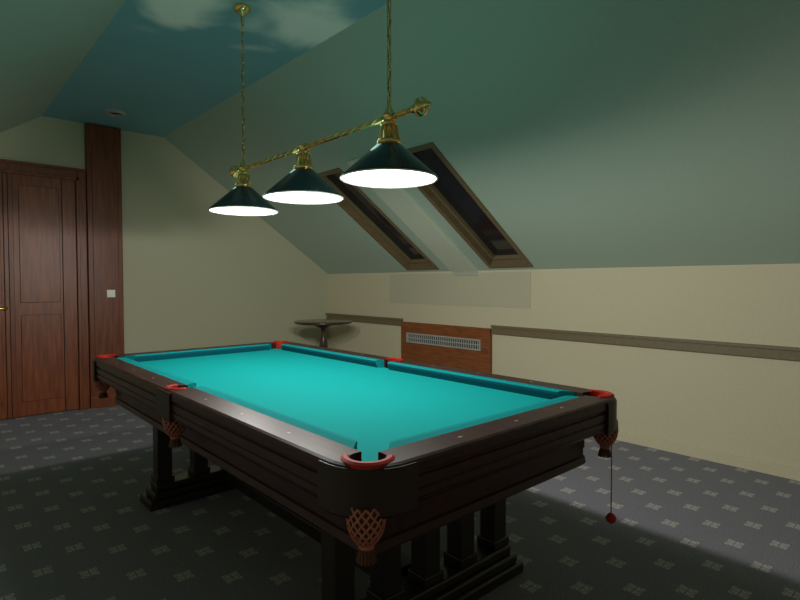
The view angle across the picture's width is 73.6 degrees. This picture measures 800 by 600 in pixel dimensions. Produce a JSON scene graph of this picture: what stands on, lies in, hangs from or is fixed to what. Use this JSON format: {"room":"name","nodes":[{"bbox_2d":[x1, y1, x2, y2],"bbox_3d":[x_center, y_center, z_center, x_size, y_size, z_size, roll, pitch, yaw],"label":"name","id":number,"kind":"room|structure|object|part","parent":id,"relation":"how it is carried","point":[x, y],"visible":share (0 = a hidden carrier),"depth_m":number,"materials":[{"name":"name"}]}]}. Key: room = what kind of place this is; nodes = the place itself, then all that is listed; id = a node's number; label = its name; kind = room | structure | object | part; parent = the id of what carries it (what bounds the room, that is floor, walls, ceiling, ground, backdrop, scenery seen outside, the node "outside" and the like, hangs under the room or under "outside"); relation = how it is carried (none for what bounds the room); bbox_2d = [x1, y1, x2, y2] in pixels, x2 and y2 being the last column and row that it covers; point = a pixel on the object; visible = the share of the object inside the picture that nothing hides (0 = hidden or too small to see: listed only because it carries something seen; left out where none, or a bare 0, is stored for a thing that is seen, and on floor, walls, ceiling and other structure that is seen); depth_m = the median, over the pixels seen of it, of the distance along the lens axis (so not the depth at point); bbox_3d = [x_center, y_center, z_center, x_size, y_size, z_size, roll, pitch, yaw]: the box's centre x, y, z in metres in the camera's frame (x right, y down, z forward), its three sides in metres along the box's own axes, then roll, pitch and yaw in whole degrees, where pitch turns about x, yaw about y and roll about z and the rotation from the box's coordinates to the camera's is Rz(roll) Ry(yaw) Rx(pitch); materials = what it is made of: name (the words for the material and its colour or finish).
{"room":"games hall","nodes":[
{"label":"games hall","id":0,"kind":"room"},
{"bbox_2d":[0,0,125,132],"bbox_3d":[-1.659,-1.019,1.471,2.330,1.685,8.250,-2,2,-42],"label":"ceiling","id":1,"kind":"structure","parent":0,"point":[43,42],"depth_m":3.26,"materials":[{"name":"paint"}]},
{"bbox_2d":[0,116,327,419],"bbox_3d":[-3.148,-0.354,5.767,5.620,2.965,0.100,-2,2,-42],"label":"wall","id":2,"kind":"structure","parent":0,"point":[194,276],"depth_m":6.28,"materials":[{"name":"paint"}]},
{"bbox_2d":[0,172,11,418],"bbox_3d":[-3.863,-0.038,5.043,0.325,2.360,0.037,-2,2,-42],"label":"leaf","id":3,"kind":"object","parent":2,"relation":"attached to","point":[3,408],"depth_m":5.11,"materials":[{"name":"brown wood"}]},
{"bbox_3d":[-3.770,-0.035,5.106,0.008,2.350,0.007,-2,2,-42],"label":"left leaf stile","id":4,"kind":"part","parent":3,"relation":"part of","materials":[{"name":"brown wood"}]},
{"bbox_2d":[7,173,17,417],"bbox_3d":[-3.723,-0.041,5.137,0.040,2.360,0.015,-2,2,-42],"label":"astragal","id":5,"kind":"object","parent":2,"relation":"attached to","point":[9,175],"visible":1,"depth_m":5.13,"materials":[{"name":"brown wood"}]},
{"bbox_2d":[0,184,62,404],"bbox_3d":[-3.680,-0.058,5.179,0.680,2.110,0.009,-2,2,-42],"label":"door","id":6,"kind":"structure","parent":2,"relation":"in","point":[39,232],"depth_m":5.28,"materials":[{"name":"brown wood"}]},
{"bbox_3d":[-3.858,-0.053,5.018,0.200,2.110,0.009,-2,2,-42],"label":"panel","id":7,"kind":"part","parent":6,"relation":"part of","materials":[{"name":"brown wood"}]},
{"bbox_2d":[0,159,89,409],"bbox_3d":[-3.645,-0.089,5.221,1.050,2.470,0.060,-2,2,-42],"label":"frame","id":8,"kind":"object","parent":2,"relation":"attached to","point":[9,166],"visible":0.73,"depth_m":5.51,"materials":[{"name":"brown wood"}]},
{"bbox_2d":[12,173,79,416],"bbox_3d":[-3.530,-0.048,5.341,0.550,2.360,0.037,-2,2,-42],"label":"leaf","id":9,"kind":"object","parent":2,"relation":"attached to","point":[68,186],"depth_m":5.42,"materials":[{"name":"brown wood"}]},
{"bbox_3d":[-3.413,-0.045,5.427,0.008,2.350,0.007,-2,2,-42],"label":"right leaf stile","id":10,"kind":"part","parent":9,"relation":"part of","materials":[{"name":"brown wood"}]},
{"bbox_2d":[84,123,123,396],"bbox_3d":[-3.125,-0.346,5.674,0.330,2.955,0.070,-2,2,-42],"label":"pilaster","id":11,"kind":"object","parent":2,"relation":"attached to","point":[92,131],"visible":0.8,"depth_m":5.58,"materials":[{"name":"brown wood"}]},
{"bbox_2d":[90,139,119,408],"bbox_3d":[-3.119,-0.268,5.672,0.338,2.800,0.085,-2,2,-42],"label":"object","id":12,"kind":"structure","parent":2,"relation":"attached to","point":[103,153],"depth_m":5.63,"materials":[{"name":"brown wood"}]},
{"bbox_2d":[107,290,114,296],"bbox_3d":[-3.061,-0.068,5.672,0.080,0.080,0.015,-2,2,-42],"label":"light switch","id":13,"kind":"object","parent":2,"relation":"attached to","point":[110,293],"visible":1,"depth_m":5.67,"materials":[{"name":"white plastic"}]},
{"bbox_2d":[42,0,391,136],"bbox_3d":[-0.360,-1.818,2.612,1.160,0.160,8.250,-2,2,-42],"label":"ceiling","id":14,"kind":"structure","parent":0,"point":[164,64],"depth_m":3.88,"materials":[{"name":"paint"}]},
{"bbox_2d":[104,109,125,116],"bbox_3d":[-2.766,-1.810,5.191,0.190,0.018,0.190,-2,2,-42],"label":"recessed light","id":15,"kind":"object","parent":14,"relation":"in","point":[111,112],"depth_m":5.17,"materials":[{"name":"grey metal"}]},
{"bbox_2d":[208,0,437,215],"bbox_3d":[-0.485,-1.130,2.713,0.410,1.222,1.795,-2,2,-42],"label":"pendant light","id":16,"kind":"object","parent":14,"relation":"hanging from","point":[388,164],"visible":1,"depth_m":2.56,"materials":[{"name":"gold metal"}]},
{"bbox_3d":[-0.947,-1.283,3.224,0.019,0.877,0.019,0,2,3],"label":"chain","id":17,"kind":"part","parent":16,"relation":"part of","materials":[{"name":"gold metal"}]},
{"bbox_3d":[-0.947,-0.612,3.245,0.406,0.150,0.406,-2,2,-42],"label":"lamp shade","id":18,"kind":"part","parent":16,"relation":"part of","materials":[{"name":"metal"}]},
{"bbox_2d":[211,207,275,213],"bbox_3d":[-0.947,-0.542,3.247,0.387,0.010,0.387,-2,2,-42],"label":"diffuser","id":19,"kind":"object","parent":16,"relation":"attached to","point":[220,210],"depth_m":3.21,"materials":[{"name":"white glass"}]},
{"bbox_2d":[265,192,340,201],"bbox_3d":[-0.493,-0.526,2.741,0.387,0.010,0.387,-2,2,-42],"label":"diffuser","id":20,"kind":"object","parent":16,"relation":"attached to","point":[272,196],"depth_m":2.72,"materials":[{"name":"white glass"}]},
{"bbox_3d":[-0.493,-0.596,2.739,0.406,0.150,0.406,-2,2,-42],"label":"lamp shade","id":21,"kind":"part","parent":16,"relation":"part of","materials":[{"name":"metal"}]},
{"bbox_3d":[-0.045,-0.581,2.241,0.406,0.150,0.406,-2,2,-42],"label":"lamp shade","id":22,"kind":"part","parent":16,"relation":"part of","materials":[{"name":"metal"}]},
{"bbox_2d":[343,170,434,185],"bbox_3d":[-0.045,-0.511,2.243,0.387,0.010,0.387,-2,2,-42],"label":"diffuser","id":23,"kind":"object","parent":16,"relation":"attached to","point":[353,177],"depth_m":2.22,"materials":[{"name":"white glass"}]},
{"bbox_3d":[-0.045,-1.260,2.219,0.019,0.894,0.019,0,2,3],"label":"chain","id":24,"kind":"part","parent":16,"relation":"part of","materials":[{"name":"gold metal"}]},
{"bbox_2d":[0,405,799,599],"bbox_3d":[-0.360,1.276,2.709,5.820,0.100,8.450,-2,2,-42],"label":"floor","id":25,"kind":"structure","parent":0,"point":[75,525],"depth_m":2.84,"materials":[{"name":"carpet"}]},
{"bbox_2d":[294,319,351,347],"bbox_3d":[-0.939,0.678,6.573,0.710,0.849,0.710,-2,2,-42],"label":"round side table","id":26,"kind":"object","parent":25,"relation":"on","point":[323,324],"visible":0.59,"depth_m":6.47,"materials":[{"name":"brown wood"}]},
{"bbox_2d":[92,341,618,599],"bbox_3d":[-0.506,0.794,2.798,1.406,0.857,2.806,-2,2,-42],"label":"pool table","id":27,"kind":"object","parent":25,"relation":"on","point":[367,456],"visible":1,"depth_m":2.08,"materials":[{"name":"brown wood"}]},
{"bbox_2d":[117,357,195,387],"bbox_3d":[-1.340,0.390,2.877,0.052,0.046,1.179,-2,2,-42],"label":"cushion","id":28,"kind":"object","parent":27,"relation":"on","point":[186,383],"depth_m":2.73,"materials":[{"name":"fabric"}]},
{"bbox_2d":[125,344,270,361],"bbox_3d":[-1.347,0.363,3.722,1.030,0.046,0.052,-2,2,-42],"label":"cushion","id":29,"kind":"object","parent":27,"relation":"on","point":[160,356],"depth_m":3.66,"materials":[{"name":"fabric"}]},
{"bbox_2d":[193,386,356,449],"bbox_3d":[-0.505,0.419,1.947,0.052,0.046,1.179,-2,2,-42],"label":"cushion","id":30,"kind":"object","parent":27,"relation":"on","point":[342,441],"depth_m":1.80,"materials":[{"name":"fabric"}]},
{"bbox_2d":[281,344,383,367],"bbox_3d":[-0.508,0.366,3.624,0.052,0.046,1.179,-2,2,-42],"label":"cushion","id":31,"kind":"object","parent":27,"relation":"on","point":[359,360],"depth_m":3.51,"materials":[{"name":"fabric"}]},
{"bbox_2d":[387,362,573,399],"bbox_3d":[0.327,0.396,2.693,0.052,0.046,1.179,-2,2,-42],"label":"cushion","id":32,"kind":"object","parent":27,"relation":"on","point":[541,392],"depth_m":2.59,"materials":[{"name":"fabric"}]},
{"bbox_2d":[389,396,578,448],"bbox_3d":[0.334,0.422,1.849,1.030,0.046,0.052,-2,2,-42],"label":"cushion","id":33,"kind":"object","parent":27,"relation":"on","point":[422,437],"depth_m":1.75,"materials":[{"name":"fabric"}]},
{"bbox_3d":[0.881,0.708,2.231,0.008,0.375,0.005,0,2,3],"label":"cord","id":34,"kind":"part","parent":27,"relation":"part of","materials":[{"name":"fabric"}]},
{"bbox_2d":[401,322,491,373],"bbox_3d":[0.469,0.699,5.929,0.060,0.850,1.340,-2,2,-42],"label":"radiator cover","id":35,"kind":"object","parent":25,"relation":"on","point":[461,347],"visible":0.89,"depth_m":5.83,"materials":[{"name":"brown wood"}]},
{"bbox_2d":[406,332,480,350],"bbox_3d":[0.452,0.452,5.906,0.015,0.115,1.120,-2,2,-42],"label":"grille","id":36,"kind":"object","parent":35,"relation":"attached to","point":[455,342],"depth_m":5.87,"materials":[{"name":"metal"}]},
{"bbox_2d":[164,0,799,273],"bbox_3d":[0.939,-1.092,3.801,2.330,1.685,8.250,-2,2,-42],"label":"ceiling","id":37,"kind":"structure","parent":0,"point":[594,133],"depth_m":3.45,"materials":[{"name":"paint"}]},
{"bbox_2d":[322,176,428,263],"bbox_3d":[-0.203,-0.867,5.679,1.308,0.925,0.430,-2,2,-42],"label":"window","id":38,"kind":"structure","parent":37,"relation":"in","point":[347,200],"depth_m":5.88,"materials":[{"name":"brown wood"}]},
{"bbox_2d":[318,168,438,269],"bbox_3d":[-0.212,-0.850,5.672,1.428,1.042,0.520,-2,2,-42],"label":"frame","id":39,"kind":"object","parent":37,"relation":"attached to","point":[421,266],"visible":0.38,"depth_m":5.79,"materials":[{"name":"brown wood"}]},
{"bbox_2d":[326,172,424,259],"bbox_3d":[-0.199,-0.876,5.683,1.277,0.878,0.430,-2,2,-42],"label":"glass","id":40,"kind":"object","parent":39,"relation":"attached to","point":[348,190],"visible":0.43,"depth_m":5.72,"materials":[{"name":"black glass"}]},
{"bbox_2d":[346,156,477,275],"bbox_3d":[0.163,-0.757,5.178,1.460,1.028,0.320,-2,2,-42],"label":"ceiling beam","id":41,"kind":"structure","parent":37,"relation":"attached to","point":[397,200],"depth_m":5.22,"materials":[{"name":"paint"}]},
{"bbox_2d":[407,142,532,267],"bbox_3d":[0.603,-0.821,4.764,1.428,1.042,0.520,-2,2,-42],"label":"frame","id":42,"kind":"object","parent":37,"relation":"attached to","point":[524,262],"visible":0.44,"depth_m":4.85,"materials":[{"name":"brown wood"}]},
{"bbox_2d":[412,148,517,255],"bbox_3d":[0.616,-0.847,4.775,1.277,0.878,0.430,-2,2,-42],"label":"glass","id":43,"kind":"object","parent":42,"relation":"attached to","point":[447,184],"visible":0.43,"depth_m":4.80,"materials":[{"name":"black glass"}]},
{"bbox_2d":[427,183,521,260],"bbox_3d":[0.612,-0.839,4.772,1.308,0.925,0.430,-2,2,-42],"label":"window","id":44,"kind":"structure","parent":37,"relation":"in","point":[432,187],"depth_m":5.07,"materials":[{"name":"brown wood"}]},
{"bbox_2d":[328,263,799,467],"bbox_3d":[1.769,0.446,4.594,0.100,1.440,8.250,-2,2,-42],"label":"wall","id":45,"kind":"structure","parent":0,"point":[745,406],"depth_m":4.23,"materials":[{"name":"paint"}]},
{"bbox_2d":[390,272,530,307],"bbox_3d":[0.557,-0.119,5.848,0.006,0.350,2.040,-2,2,-42],"label":"wall panel","id":46,"kind":"object","parent":45,"relation":"attached to","point":[486,289],"depth_m":5.70,"materials":[{"name":"paint"}]},
{"bbox_2d":[326,313,799,360],"bbox_3d":[1.715,0.325,4.542,0.045,0.085,8.250,-2,2,-42],"label":"trim","id":47,"kind":"structure","parent":45,"relation":"attached to","point":[741,349],"depth_m":4.29,"materials":[{"name":"brown wood"}]},
{"bbox_2d":[616,431,799,480],"bbox_3d":[1.726,1.127,4.577,0.015,0.080,8.250,-2,2,-42],"label":"baseboard","id":48,"kind":"structure","parent":45,"relation":"attached to","point":[793,473],"depth_m":3.92,"materials":[{"name":"paint"}]}
]}

